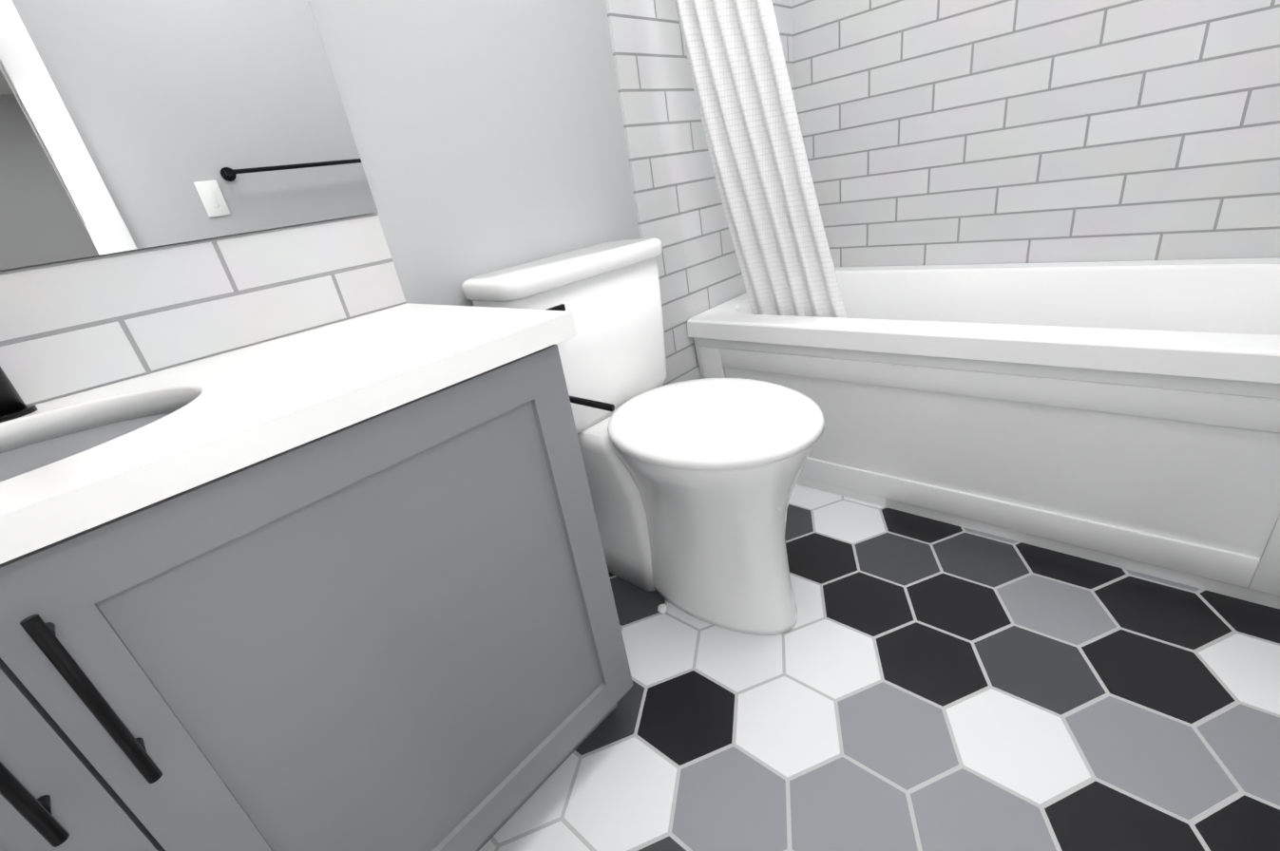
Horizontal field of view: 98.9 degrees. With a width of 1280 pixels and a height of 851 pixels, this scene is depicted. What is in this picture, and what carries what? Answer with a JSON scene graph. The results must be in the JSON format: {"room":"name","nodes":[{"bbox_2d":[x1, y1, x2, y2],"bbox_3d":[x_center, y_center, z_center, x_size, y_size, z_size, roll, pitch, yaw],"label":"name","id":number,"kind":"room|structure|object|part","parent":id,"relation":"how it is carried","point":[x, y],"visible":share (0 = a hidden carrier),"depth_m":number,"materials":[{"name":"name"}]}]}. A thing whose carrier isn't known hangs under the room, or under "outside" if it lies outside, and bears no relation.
{"room":"bathroom","nodes":[
{"label":"bathroom","id":0,"kind":"room"},
{"bbox_2d":[0,0,794,404],"bbox_3d":[-0.489,-0.630,1.108,0.134,2.440,3.344,13,32,41],"label":"wall","id":1,"kind":"structure","parent":0,"point":[129,124],"depth_m":1.03,"materials":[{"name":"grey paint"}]},
{"bbox_3d":[0.266,-1.047,1.754,0.010,2.440,0.952,13,32,41],"label":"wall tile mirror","id":2,"kind":"part","parent":1,"relation":"part of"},
{"bbox_2d":[479,483,1279,850],"bbox_3d":[0.295,0.651,1.091,1.740,0.100,3.344,13,32,41],"label":"floor","id":3,"kind":"structure","parent":0,"point":[911,683],"depth_m":1.06,"materials":[{"name":"tile"}]},
{"bbox_2d":[0,303,633,850],"bbox_3d":[-0.630,0.341,0.710,0.531,1.052,1.332,13,32,41],"label":"bathroom vanity","id":4,"kind":"object","parent":3,"relation":"on","point":[342,586],"visible":1,"depth_m":0.65,"materials":[{"name":"grey painted wood"},{"name":"black metal"}]},
{"bbox_2d":[460,237,824,635],"bbox_3d":[0.079,0.048,1.298,0.689,0.888,0.496,13,32,41],"label":"toilet","id":5,"kind":"object","parent":3,"relation":"on","point":[691,483],"visible":0.9,"depth_m":1.26,"materials":[{"name":"white ceramic"}]},
{"bbox_2d":[686,257,1279,610],"bbox_3d":[0.998,-0.113,1.678,1.477,0.590,0.796,13,32,41],"label":"bathtub","id":6,"kind":"object","parent":3,"relation":"on","point":[1123,414],"visible":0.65,"depth_m":1.36,"materials":[{"name":"white ceramic"}]},
{"bbox_3d":[1.211,-1.124,1.564,1.620,2.440,0.120,13,32,41],"label":"wall","id":7,"kind":"structure","parent":0,"visible":0},
{"bbox_2d":[0,213,406,405],"bbox_3d":[-0.965,-0.049,0.640,0.009,0.174,1.418,13,32,41],"label":"backsplash","id":8,"kind":"structure","parent":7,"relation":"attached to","point":[68,328],"depth_m":0.86,"materials":[{"name":"tile"}]},
{"bbox_2d":[791,0,1279,267],"bbox_3d":[1.124,-1.108,1.563,1.480,2.440,0.010,13,32,41],"label":"wall tile","id":9,"kind":"structure","parent":7,"relation":"attached to","point":[948,132],"depth_m":1.63,"materials":[{"name":"white tile"}]},
{"bbox_3d":[0.408,-1.632,0.630,1.479,0.059,0.059,13,32,41],"label":"rail","id":10,"kind":"object","parent":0,"visible":0},
{"bbox_2d":[674,0,847,318],"bbox_3d":[0.262,-0.988,1.353,0.482,1.738,0.279,13,32,41],"label":"curtain","id":11,"kind":"object","parent":10,"relation":"hanging from","point":[742,88],"visible":0.94,"depth_m":1.48,"materials":[{"name":"fabric"}]}
]}

